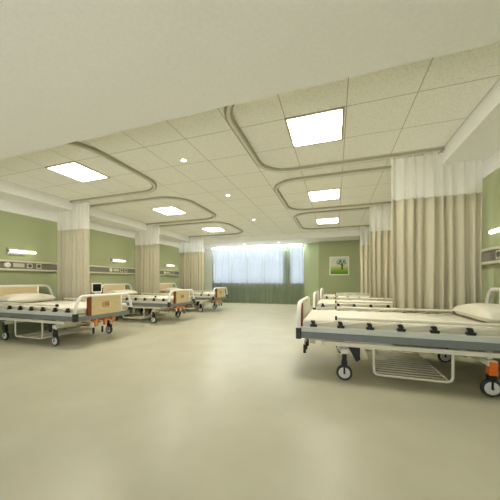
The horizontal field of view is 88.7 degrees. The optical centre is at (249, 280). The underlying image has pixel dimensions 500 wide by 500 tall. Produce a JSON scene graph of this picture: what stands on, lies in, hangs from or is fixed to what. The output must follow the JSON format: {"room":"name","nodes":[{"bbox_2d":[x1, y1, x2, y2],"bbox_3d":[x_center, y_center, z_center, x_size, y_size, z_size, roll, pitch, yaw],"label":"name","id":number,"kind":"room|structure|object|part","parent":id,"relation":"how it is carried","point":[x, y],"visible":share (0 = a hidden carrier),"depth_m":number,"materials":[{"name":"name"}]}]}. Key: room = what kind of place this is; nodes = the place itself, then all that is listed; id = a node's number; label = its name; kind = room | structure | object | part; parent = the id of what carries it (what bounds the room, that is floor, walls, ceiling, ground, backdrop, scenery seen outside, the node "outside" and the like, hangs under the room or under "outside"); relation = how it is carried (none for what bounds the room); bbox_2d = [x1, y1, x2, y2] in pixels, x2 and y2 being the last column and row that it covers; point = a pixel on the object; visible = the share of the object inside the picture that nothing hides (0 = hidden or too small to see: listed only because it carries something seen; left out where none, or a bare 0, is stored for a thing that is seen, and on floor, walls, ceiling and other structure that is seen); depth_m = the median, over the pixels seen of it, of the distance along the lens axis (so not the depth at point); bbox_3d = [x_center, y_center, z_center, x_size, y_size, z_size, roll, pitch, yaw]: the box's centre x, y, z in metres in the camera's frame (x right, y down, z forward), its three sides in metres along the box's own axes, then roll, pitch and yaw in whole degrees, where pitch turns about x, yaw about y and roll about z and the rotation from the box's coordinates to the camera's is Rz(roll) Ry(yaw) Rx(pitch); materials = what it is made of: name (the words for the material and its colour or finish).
{"room":"hospital room","nodes":[
{"label":"hospital room","id":0,"kind":"room"},
{"bbox_2d":[0,210,204,334],"bbox_3d":[-4.212,-0.441,5.638,0.120,2.839,13.030,0,0,18],"label":"wall","id":1,"kind":"structure","parent":0,"point":[33,234],"depth_m":5.38,"materials":[{"name":"green paint"}]},
{"bbox_2d":[6,247,35,255],"bbox_3d":[-4.352,-0.552,4.865,0.105,0.138,0.459,0,0,18],"label":"wall lamp","id":2,"kind":"object","parent":1,"relation":"attached to","point":[10,250],"visible":1,"depth_m":4.82,"materials":[{"name":"silver metal"}]},
{"bbox_3d":[-4.405,-0.552,4.830,0.025,0.138,0.305,0,0,18],"label":"plate","id":3,"kind":"part","parent":2,"relation":"part of","materials":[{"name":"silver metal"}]},
{"bbox_2d":[0,259,178,275],"bbox_3d":[-3.677,-0.286,6.919,0.084,0.190,8.400,0,0,18],"label":"rail","id":4,"kind":"object","parent":1,"relation":"attached to","point":[13,265],"visible":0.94,"depth_m":5.34,"materials":[{"name":"brown metal"}]},
{"bbox_2d":[0,179,204,252],"bbox_3d":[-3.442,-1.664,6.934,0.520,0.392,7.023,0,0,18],"label":"trim","id":5,"kind":"structure","parent":1,"relation":"attached to","point":[9,191],"depth_m":5.20,"materials":[{"name":"white paint"}]},
{"bbox_2d":[110,258,125,262],"bbox_3d":[-3.630,-0.552,7.027,0.105,0.138,0.459,0,0,18],"label":"wall lamp","id":6,"kind":"object","parent":1,"relation":"attached to","point":[112,260],"visible":1,"depth_m":6.99,"materials":[{"name":"silver metal"}]},
{"bbox_3d":[-3.684,-0.552,6.993,0.025,0.138,0.305,0,0,18],"label":"plate","id":7,"kind":"part","parent":6,"relation":"part of","materials":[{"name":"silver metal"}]},
{"bbox_2d":[212,249,229,301],"bbox_3d":[-1.290,-0.264,11.441,0.890,2.406,0.060,0,0,18],"label":"window curtain","id":8,"kind":"object","parent":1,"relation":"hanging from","point":[220,257],"visible":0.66,"depth_m":11.42,"materials":[{"name":"white fabric"}]},
{"bbox_2d":[230,248,245,301],"bbox_3d":[-0.510,-0.264,11.182,0.745,2.406,0.060,0,0,18],"label":"window curtain","id":9,"kind":"object","parent":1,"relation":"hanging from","point":[237,256],"visible":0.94,"depth_m":11.18,"materials":[{"name":"white fabric"}]},
{"bbox_2d":[0,0,499,158],"bbox_3d":[-1.966,-1.664,0.380,7.470,0.392,4.477,0,0,18],"label":"ceiling","id":10,"kind":"structure","parent":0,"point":[71,71],"depth_m":1.62,"materials":[{"name":"white paint"}]},
{"bbox_2d":[0,302,499,499],"bbox_3d":[-0.612,1.029,4.437,7.710,0.100,13.270,0,0,18],"label":"floor","id":11,"kind":"structure","parent":0,"point":[225,402],"depth_m":1.83,"materials":[{"name":"plastic"}]},
{"bbox_2d":[0,284,132,345],"bbox_3d":[-3.317,0.527,4.501,2.095,0.905,1.104,0,0,18],"label":"hospital bed","id":12,"kind":"object","parent":11,"relation":"on","point":[103,308],"visible":0.99,"depth_m":4.09,"materials":[{"name":"grey plastic"}]},
{"bbox_3d":[-4.035,0.737,4.213,0.060,0.115,0.050,0,0,18],"label":"brake post","id":13,"kind":"part","parent":12,"relation":"part of","materials":[{"name":"black plastic"}]},
{"bbox_3d":[-4.317,0.321,4.727,0.032,0.426,0.675,0,0,18],"label":"panel","id":14,"kind":"part","parent":12,"relation":"part of","materials":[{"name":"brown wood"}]},
{"bbox_3d":[-4.285,0.312,4.824,0.046,0.475,1.100,0,0,18],"label":"headboard","id":15,"kind":"part","parent":12,"relation":"part of","materials":[{"name":"beige wood"}]},
{"bbox_2d":[0,293,55,302],"bbox_3d":[-4.094,0.314,4.697,0.370,0.172,0.780,0,0,18],"label":"pillow","id":16,"kind":"object","parent":12,"relation":"on","point":[25,297],"visible":0.94,"depth_m":4.56,"materials":[{"name":"white fabric"}]},
{"bbox_3d":[-3.404,0.411,3.973,1.620,0.119,0.032,0,0,18],"label":"guard rail","id":17,"kind":"part","parent":12,"relation":"part of","materials":[{"name":"beige metal"}]},
{"bbox_3d":[-3.482,0.550,4.005,2.010,0.067,0.035,0,0,18],"label":"rail","id":18,"kind":"part","parent":12,"relation":"part of","materials":[{"name":"grey plastic"}]},
{"bbox_3d":[-3.006,0.709,3.876,0.115,0.150,0.020,0,0,18],"label":"brake plate","id":19,"kind":"part","parent":12,"relation":"part of","materials":[{"name":"black plastic"}]},
{"bbox_3d":[-3.374,0.628,4.520,1.710,0.178,1.046,0,0,18],"label":"frame","id":20,"kind":"part","parent":12,"relation":"part of","materials":[{"name":"beige metal"}]},
{"bbox_3d":[-3.317,0.453,4.501,1.970,0.103,0.980,0,0,18],"label":"mattress","id":21,"kind":"part","parent":12,"relation":"part of","materials":[{"name":"white fabric"}]},
{"bbox_3d":[-3.069,0.411,4.975,1.620,0.119,0.032,0,0,18],"label":"guard rail","id":22,"kind":"part","parent":12,"relation":"part of","materials":[{"name":"beige metal"}]},
{"bbox_3d":[-2.347,0.379,4.177,0.046,0.340,1.100,0,0,18],"label":"footboard","id":23,"kind":"part","parent":12,"relation":"part of","materials":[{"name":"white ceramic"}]},
{"bbox_3d":[-2.352,0.559,4.179,0.035,0.070,1.010,0,0,18],"label":"rail","id":24,"kind":"part","parent":12,"relation":"part of","materials":[{"name":"grey plastic"}]},
{"bbox_3d":[-2.347,0.389,4.176,0.032,0.291,0.553,0,0,18],"label":"panel","id":25,"kind":"part","parent":12,"relation":"part of","materials":[{"name":"brown wood"}]},
{"bbox_2d":[99,283,194,322],"bbox_3d":[-2.624,0.527,6.579,2.095,0.905,1.104,0,0,18],"label":"hospital bed","id":26,"kind":"object","parent":11,"relation":"on","point":[180,298],"visible":0.84,"depth_m":6.13,"materials":[{"name":"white plastic"}]},
{"bbox_3d":[-3.624,0.321,6.804,0.032,0.426,0.675,0,0,18],"label":"panel","id":27,"kind":"part","parent":26,"relation":"part of","materials":[{"name":"brown wood"}]},
{"bbox_3d":[-3.592,0.312,6.901,0.046,0.475,1.100,0,0,18],"label":"headboard","id":28,"kind":"part","parent":26,"relation":"part of","materials":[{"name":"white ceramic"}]},
{"bbox_2d":[104,289,137,294],"bbox_3d":[-3.401,0.314,6.774,0.370,0.172,0.780,0,0,18],"label":"pillow","id":29,"kind":"object","parent":26,"relation":"on","point":[130,292],"visible":0.59,"depth_m":6.70,"materials":[{"name":"white fabric"}]},
{"bbox_3d":[-2.711,0.411,6.051,1.620,0.119,0.032,0,0,18],"label":"guard rail","id":30,"kind":"part","parent":26,"relation":"part of","materials":[{"name":"beige metal"}]},
{"bbox_3d":[-2.789,0.550,6.083,2.010,0.067,0.035,0,0,18],"label":"rail","id":31,"kind":"part","parent":26,"relation":"part of","materials":[{"name":"grey plastic"}]},
{"bbox_3d":[-2.681,0.628,6.598,1.710,0.178,1.046,0,0,18],"label":"frame","id":32,"kind":"part","parent":26,"relation":"part of","materials":[{"name":"beige metal"}]},
{"bbox_3d":[-2.624,0.453,6.579,1.970,0.103,0.980,0,0,18],"label":"mattress","id":33,"kind":"part","parent":26,"relation":"part of","materials":[{"name":"white fabric"}]},
{"bbox_3d":[-2.376,0.411,7.053,1.620,0.119,0.032,0,0,18],"label":"guard rail","id":34,"kind":"part","parent":26,"relation":"part of","materials":[{"name":"beige metal"}]},
{"bbox_3d":[-1.654,0.379,6.255,0.046,0.340,1.100,0,0,18],"label":"footboard","id":35,"kind":"part","parent":26,"relation":"part of","materials":[{"name":"beige wood"}]},
{"bbox_3d":[-1.659,0.559,6.256,0.035,0.070,1.010,0,0,18],"label":"rail","id":36,"kind":"part","parent":26,"relation":"part of","materials":[{"name":"grey plastic"}]},
{"bbox_3d":[-1.654,0.389,6.253,0.032,0.291,0.553,0,0,18],"label":"panel","id":37,"kind":"part","parent":26,"relation":"part of","materials":[{"name":"brown wood"}]},
{"bbox_2d":[160,283,227,311],"bbox_3d":[-1.931,0.527,8.656,2.095,0.905,1.104,0,0,18],"label":"hospital bed","id":38,"kind":"object","parent":11,"relation":"on","point":[218,293],"visible":0.62,"depth_m":8.22,"materials":[{"name":"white plastic"}]},
{"bbox_3d":[-2.931,0.321,8.882,0.032,0.426,0.675,0,0,18],"label":"panel","id":39,"kind":"part","parent":38,"relation":"part of","materials":[{"name":"brown wood"}]},
{"bbox_2d":[160,287,179,291],"bbox_3d":[-2.708,0.314,8.852,0.370,0.172,0.780,0,0,18],"label":"pillow","id":40,"kind":"object","parent":38,"relation":"on","point":[170,288],"visible":0.56,"depth_m":8.56,"materials":[{"name":"white fabric"}]},
{"bbox_3d":[-2.017,0.411,8.128,1.620,0.119,0.032,0,0,18],"label":"guard rail","id":41,"kind":"part","parent":38,"relation":"part of","materials":[{"name":"beige metal"}]},
{"bbox_3d":[-1.931,0.453,8.656,1.970,0.103,0.980,0,0,18],"label":"mattress","id":42,"kind":"part","parent":38,"relation":"part of","materials":[{"name":"white fabric"}]},
{"bbox_3d":[-2.096,0.550,8.160,2.010,0.067,0.035,0,0,18],"label":"rail","id":43,"kind":"part","parent":38,"relation":"part of","materials":[{"name":"grey plastic"}]},
{"bbox_3d":[-1.988,0.628,8.675,1.710,0.178,1.046,0,0,18],"label":"frame","id":44,"kind":"part","parent":38,"relation":"part of","materials":[{"name":"beige metal"}]},
{"bbox_3d":[-0.961,0.379,8.332,0.046,0.340,1.100,0,0,18],"label":"footboard","id":45,"kind":"part","parent":38,"relation":"part of","materials":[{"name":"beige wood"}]},
{"bbox_3d":[-0.961,0.389,8.331,0.032,0.291,0.553,0,0,18],"label":"panel","id":46,"kind":"part","parent":38,"relation":"part of","materials":[{"name":"brown wood"}]},
{"bbox_2d":[320,288,369,299],"bbox_3d":[2.992,0.527,6.876,2.095,0.905,1.104,0,0,18],"label":"hospital bed","id":47,"kind":"object","parent":11,"relation":"on","point":[325,296],"visible":0.29,"depth_m":6.63,"materials":[{"name":"white plastic"}]},
{"bbox_3d":[2.992,0.453,6.877,1.970,0.103,0.980,0,0,18],"label":"mattress","id":48,"kind":"part","parent":47,"relation":"part of","materials":[{"name":"white fabric"}]},
{"bbox_3d":[2.744,0.411,6.403,1.620,0.119,0.032,0,0,18],"label":"guard rail","id":49,"kind":"part","parent":47,"relation":"part of","materials":[{"name":"beige metal"}]},
{"bbox_3d":[3.078,0.411,7.404,1.620,0.119,0.032,0,0,18],"label":"guard rail","id":50,"kind":"part","parent":47,"relation":"part of","materials":[{"name":"beige metal"}]},
{"bbox_2d":[313,291,392,311],"bbox_3d":[2.293,0.527,4.780,2.095,0.905,1.104,0,0,18],"label":"hospital bed","id":51,"kind":"object","parent":11,"relation":"on","point":[323,304],"visible":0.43,"depth_m":4.52,"materials":[{"name":"white plastic"}]},
{"bbox_3d":[1.322,0.379,5.104,0.046,0.340,1.100,0,0,18],"label":"footboard","id":52,"kind":"part","parent":51,"relation":"part of","materials":[{"name":"white plastic"}]},
{"bbox_3d":[2.293,0.453,4.780,1.970,0.103,0.980,0,0,18],"label":"mattress","id":53,"kind":"part","parent":51,"relation":"part of","materials":[{"name":"white fabric"}]},
{"bbox_3d":[2.045,0.411,4.306,1.620,0.119,0.032,0,0,18],"label":"guard rail","id":54,"kind":"part","parent":51,"relation":"part of","materials":[{"name":"beige metal"}]},
{"bbox_3d":[2.379,0.411,5.308,1.620,0.119,0.032,0,0,18],"label":"guard rail","id":55,"kind":"part","parent":51,"relation":"part of","materials":[{"name":"beige metal"}]},
{"bbox_2d":[296,287,499,396],"bbox_3d":[1.636,0.527,2.812,2.095,0.905,1.104,0,0,18],"label":"hospital bed","id":56,"kind":"object","parent":11,"relation":"on","point":[335,327],"visible":0.98,"depth_m":2.43,"materials":[{"name":"grey plastic"}]},
{"bbox_3d":[0.665,0.379,3.135,0.046,0.340,1.100,0,0,18],"label":"footboard","id":57,"kind":"part","parent":56,"relation":"part of","materials":[{"name":"white plastic"}]},
{"bbox_3d":[1.012,0.709,2.498,0.115,0.150,0.020,0,0,18],"label":"brake plate","id":58,"kind":"part","parent":56,"relation":"part of","materials":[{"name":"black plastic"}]},
{"bbox_3d":[1.722,0.411,3.340,1.620,0.119,0.032,0,0,18],"label":"guard rail","id":59,"kind":"part","parent":56,"relation":"part of","materials":[{"name":"beige metal"}]},
{"bbox_3d":[1.471,0.550,2.316,2.010,0.067,0.035,0,0,18],"label":"rail","id":60,"kind":"part","parent":56,"relation":"part of","materials":[{"name":"grey plastic"}]},
{"bbox_3d":[1.636,0.453,2.812,1.970,0.103,0.980,0,0,18],"label":"mattress","id":61,"kind":"part","parent":56,"relation":"part of","materials":[{"name":"white fabric"}]},
{"bbox_3d":[1.388,0.411,2.338,1.620,0.119,0.032,0,0,18],"label":"guard rail","id":62,"kind":"part","parent":56,"relation":"part of","materials":[{"name":"beige metal"}]},
{"bbox_3d":[1.693,0.628,2.793,1.710,0.178,1.046,0,0,18],"label":"frame","id":63,"kind":"part","parent":56,"relation":"part of","materials":[{"name":"beige metal"}]},
{"bbox_2d":[453,303,499,322],"bbox_3d":[2.377,0.314,2.528,0.370,0.172,0.780,0,0,18],"label":"pillow","id":64,"kind":"object","parent":56,"relation":"on","point":[486,312],"visible":0.97,"depth_m":2.43,"materials":[{"name":"white fabric"}]},
{"bbox_3d":[2.037,0.737,2.151,0.060,0.115,0.050,0,0,18],"label":"brake post","id":65,"kind":"part","parent":56,"relation":"part of","materials":[{"name":"orange plastic"}]},
{"bbox_3d":[2.603,0.312,2.489,0.046,0.475,1.100,0,0,18],"label":"headboard","id":66,"kind":"part","parent":56,"relation":"part of","materials":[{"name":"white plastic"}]},
{"bbox_3d":[-3.717,0.646,6.147,0.438,0.665,0.380,0,0,18],"label":"cabinet","id":67,"kind":"object","parent":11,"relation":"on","visible":0},
{"bbox_2d":[90,283,101,293],"bbox_3d":[-3.735,0.183,6.201,0.130,0.262,0.290,0,0,18],"label":"monitor","id":68,"kind":"object","parent":67,"relation":"on","point":[95,288],"visible":0.85,"depth_m":6.15,"materials":[{"name":"white plastic"}]},
{"bbox_2d":[0,42,499,238],"bbox_3d":[-0.122,-1.760,5.827,6.480,0.200,7.023,0,0,18],"label":"ceiling","id":69,"kind":"structure","parent":0,"point":[419,105],"depth_m":3.36,"materials":[{"name":"tile"}]},
{"bbox_2d":[45,161,109,181],"bbox_3d":[-2.621,-1.655,3.916,0.580,0.014,0.590,0,0,18],"label":"recessed light","id":70,"kind":"object","parent":69,"relation":"in","point":[72,169],"visible":1,"depth_m":3.87,"materials":[{"name":"white plastic"}]},
{"bbox_2d":[67,141,156,203],"bbox_3d":[-2.874,-1.639,4.074,2.372,0.044,1.942,0,0,18],"label":"track","id":71,"kind":"object","parent":69,"relation":"attached to","point":[152,182],"visible":0.73,"depth_m":3.95,"materials":[{"name":"beige metal"}]},
{"bbox_2d":[57,201,89,325],"bbox_3d":[-3.675,-0.349,5.314,0.947,2.536,0.097,0,0,18],"label":"privacy curtain","id":72,"kind":"object","parent":71,"relation":"hanging from","point":[73,274],"visible":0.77,"depth_m":5.30,"materials":[{"name":"beige fabric"}]},
{"bbox_3d":[-3.675,-1.327,5.316,0.945,0.551,0.072,0,0,18],"label":"panel","id":73,"kind":"part","parent":72,"relation":"part of","materials":[{"name":"white fabric"}]},
{"bbox_2d":[90,196,215,225],"bbox_3d":[-2.155,-1.639,6.185,2.402,0.044,1.962,0,0,18],"label":"track","id":74,"kind":"object","parent":69,"relation":"attached to","point":[160,197],"visible":0.95,"depth_m":5.46,"materials":[{"name":"beige metal"}]},
{"bbox_2d":[135,225,159,312],"bbox_3d":[-2.989,-0.349,7.449,0.897,2.536,0.095,0,0,18],"label":"privacy curtain","id":75,"kind":"object","parent":74,"relation":"hanging from","point":[147,243],"visible":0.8,"depth_m":7.44,"materials":[{"name":"beige fabric"}]},
{"bbox_3d":[-2.991,-1.327,7.448,0.893,0.551,0.070,0,0,18],"label":"panel","id":76,"kind":"part","parent":75,"relation":"part of","materials":[{"name":"white fabric"}]},
{"bbox_2d":[151,206,185,214],"bbox_3d":[-1.904,-1.655,6.064,0.580,0.014,0.590,0,0,18],"label":"recessed light","id":77,"kind":"object","parent":69,"relation":"in","point":[171,210],"visible":1,"depth_m":6.02,"materials":[{"name":"white plastic"}]},
{"bbox_2d":[160,221,242,237],"bbox_3d":[-1.492,-1.639,8.314,2.312,0.044,2.002,0,0,18],"label":"track","id":78,"kind":"object","parent":69,"relation":"attached to","point":[225,223],"visible":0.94,"depth_m":7.59,"materials":[{"name":"beige metal"}]},
{"bbox_2d":[179,237,203,305],"bbox_3d":[-2.186,-0.349,9.548,1.062,2.536,0.093,0,0,18],"label":"privacy curtain","id":79,"kind":"object","parent":78,"relation":"hanging from","point":[191,253],"visible":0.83,"depth_m":9.54,"materials":[{"name":"beige fabric"}]},
{"bbox_3d":[-2.185,-1.327,9.550,1.062,0.551,0.069,0,0,18],"label":"panel","id":80,"kind":"part","parent":79,"relation":"part of","materials":[{"name":"white fabric"}]},
{"bbox_2d":[201,227,225,231],"bbox_3d":[-1.173,-1.655,8.255,0.580,0.014,0.590,0,0,18],"label":"recessed light","id":81,"kind":"object","parent":69,"relation":"in","point":[211,229],"visible":1,"depth_m":8.24,"materials":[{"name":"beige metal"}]},
{"bbox_2d":[204,228,223,231],"bbox_3d":[-1.173,-1.657,8.255,0.536,0.008,0.546,0,0,18],"label":"diffuser","id":82,"kind":"object","parent":81,"relation":"attached to","point":[207,229],"depth_m":8.24,"materials":[{"name":"white plastic"}]},
{"bbox_2d":[284,106,344,147],"bbox_3d":[0.719,-1.655,2.802,0.580,0.014,0.590,0,0,18],"label":"recessed light","id":83,"kind":"object","parent":69,"relation":"in","point":[324,126],"visible":1,"depth_m":2.76,"materials":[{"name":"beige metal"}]},
{"bbox_2d":[307,188,339,201],"bbox_3d":[1.435,-1.655,4.950,0.580,0.014,0.590,0,0,18],"label":"recessed light","id":84,"kind":"object","parent":69,"relation":"in","point":[329,194],"visible":1,"depth_m":4.90,"materials":[{"name":"white plastic"}]},
{"bbox_2d":[316,218,338,223],"bbox_3d":[2.147,-1.655,7.085,0.580,0.014,0.590,0,0,18],"label":"recessed light","id":85,"kind":"object","parent":69,"relation":"in","point":[327,220],"visible":1,"depth_m":7.01,"materials":[{"name":"white plastic"}]},
{"bbox_2d":[294,207,369,229],"bbox_3d":[2.439,-1.639,6.929,2.322,0.044,2.102,0,0,18],"label":"track","id":86,"kind":"object","parent":69,"relation":"attached to","point":[362,208],"visible":0.9,"depth_m":6.34,"materials":[{"name":"beige metal"}]},
{"bbox_2d":[360,227,369,294],"bbox_3d":[3.766,-0.349,7.544,0.972,2.536,0.096,0,0,18],"label":"privacy curtain","id":87,"kind":"object","parent":86,"relation":"hanging from","point":[364,231],"visible":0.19,"depth_m":7.65,"materials":[{"name":"beige fabric"}]},
{"bbox_3d":[3.766,-1.327,7.545,0.972,0.551,0.071,0,0,18],"label":"panel","id":88,"kind":"part","parent":87,"relation":"part of","materials":[{"name":"white fabric"}]},
{"bbox_2d":[274,165,390,210],"bbox_3d":[1.721,-1.639,4.808,2.342,0.044,1.962,0,0,18],"label":"track","id":89,"kind":"object","parent":69,"relation":"attached to","point":[383,168],"visible":0.88,"depth_m":4.17,"materials":[{"name":"beige metal"}]},
{"bbox_2d":[370,204,392,300],"bbox_3d":[3.035,-0.349,5.352,0.972,2.536,0.096,0,0,18],"label":"privacy curtain","id":90,"kind":"object","parent":89,"relation":"hanging from","point":[380,216],"visible":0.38,"depth_m":5.43,"materials":[{"name":"beige fabric"}]},
{"bbox_3d":[3.035,-1.327,5.354,0.972,0.551,0.070,0,0,18],"label":"panel","id":91,"kind":"part","parent":90,"relation":"part of","materials":[{"name":"white fabric"}]},
{"bbox_2d":[224,104,444,172],"bbox_3d":[1.028,-1.639,2.730,2.342,0.044,1.862,0,0,18],"label":"track","id":92,"kind":"object","parent":69,"relation":"attached to","point":[228,114],"visible":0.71,"depth_m":3.35,"materials":[{"name":"beige metal"}]},
{"bbox_2d":[391,151,481,356],"bbox_3d":[2.325,-0.349,3.227,0.972,2.536,0.096,0,0,18],"label":"privacy curtain","id":93,"kind":"object","parent":92,"relation":"hanging from","point":[437,207],"visible":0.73,"depth_m":3.22,"materials":[{"name":"beige fabric"}]},
{"bbox_3d":[2.326,-1.327,3.228,0.972,0.551,0.071,0,0,18],"label":"panel","id":94,"kind":"part","parent":93,"relation":"part of","materials":[{"name":"white fabric"}]},
{"bbox_2d":[205,245,303,304],"bbox_3d":[1.466,-0.441,10.668,7.470,2.839,0.132,0,0,18],"label":"wall","id":95,"kind":"structure","parent":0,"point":[303,245],"depth_m":11.71,"materials":[{"name":"green paint"}]},
{"bbox_2d":[246,247,263,302],"bbox_3d":[0.210,-0.264,10.940,0.765,2.406,0.054,0,0,18],"label":"window curtain","id":96,"kind":"object","parent":95,"relation":"hanging from","point":[254,257],"visible":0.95,"depth_m":10.95,"materials":[{"name":"white fabric"}]},
{"bbox_2d":[264,246,283,303],"bbox_3d":[0.993,-0.264,10.678,0.875,2.406,0.058,0,0,18],"label":"window curtain","id":97,"kind":"object","parent":95,"relation":"hanging from","point":[273,256],"visible":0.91,"depth_m":10.69,"materials":[{"name":"white fabric"}]},
{"bbox_2d":[284,244,302,303],"bbox_3d":[1.771,-0.264,10.419,0.755,2.406,0.061,0,0,18],"label":"window curtain","id":98,"kind":"object","parent":95,"relation":"hanging from","point":[293,255],"visible":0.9,"depth_m":10.43,"materials":[{"name":"white fabric"}]},
{"bbox_2d":[303,246,303,283],"bbox_3d":[1.943,-0.641,10.516,0.570,1.560,0.060,0,0,18],"label":"window","id":99,"kind":"structure","parent":95,"relation":"attached to","point":[303,246],"depth_m":10.41,"materials":[{"name":"white glass"}]},
{"bbox_2d":[304,240,359,305],"bbox_3d":[3.528,-0.244,9.707,2.950,2.447,0.650,0,0,18],"label":"wall","id":100,"kind":"structure","parent":0,"point":[317,255],"depth_m":9.56,"materials":[{"name":"green paint"}]},
{"bbox_2d":[204,230,359,248],"bbox_3d":[1.207,-1.664,9.891,7.470,0.392,1.530,0,0,18],"label":"trim","id":101,"kind":"structure","parent":100,"relation":"attached to","point":[347,235],"depth_m":9.32,"materials":[{"name":"white paint"}]},
{"bbox_2d":[212,244,301,248],"bbox_3d":[0.196,-1.437,10.856,3.980,0.062,0.060,0,0,18],"label":"light strip","id":102,"kind":"object","parent":101,"relation":"attached to","point":[290,244],"visible":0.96,"depth_m":10.80,"materials":[{"name":"white plastic"}]},
{"bbox_2d":[330,256,348,274],"bbox_3d":[3.288,-0.551,9.429,0.680,0.680,0.030,0,0,18],"label":"picture","id":103,"kind":"object","parent":100,"relation":"attached to","point":[338,265],"visible":1,"depth_m":9.43,"materials":[{"name":"green paper"}]},
{"bbox_2d":[481,168,499,367],"bbox_3d":[2.988,-0.441,3.236,0.120,2.839,13.030,0,0,18],"label":"wall","id":104,"kind":"structure","parent":0,"point":[490,274],"depth_m":3.02,"materials":[{"name":"green paint"}]},
{"bbox_2d":[442,79,499,164],"bbox_3d":[3.174,-1.664,4.727,0.470,0.392,7.023,0,0,18],"label":"trim","id":105,"kind":"structure","parent":104,"relation":"attached to","point":[478,137],"depth_m":2.64,"materials":[{"name":"white paint"}]},
{"bbox_2d":[481,245,499,265],"bbox_3d":[3.297,-0.286,4.487,0.084,0.190,8.200,0,0,18],"label":"rail","id":106,"kind":"object","parent":104,"relation":"attached to","point":[489,256],"visible":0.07,"depth_m":2.94,"materials":[{"name":"brown"}]},
{"bbox_2d":[496,250,499,258],"bbox_3d":[2.727,-0.291,2.804,0.011,0.096,0.095,0,0,18],"label":"socket","id":107,"kind":"object","parent":106,"relation":"attached to","point":[497,251],"depth_m":2.81,"materials":[{"name":"grey"}]},
{"bbox_2d":[482,149,499,178],"bbox_3d":[2.841,-1.369,3.005,0.012,0.197,12.500,0,0,18],"label":"trim","id":108,"kind":"structure","parent":104,"relation":"attached to","point":[492,163],"depth_m":3.00,"materials":[{"name":"white paint"}]},
{"bbox_2d":[489,227,499,233],"bbox_3d":[2.682,-0.552,2.676,0.105,0.138,0.459,0,0,18],"label":"wall lamp","id":109,"kind":"object","parent":104,"relation":"attached to","point":[496,230],"visible":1,"depth_m":2.80,"materials":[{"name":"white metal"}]}
]}

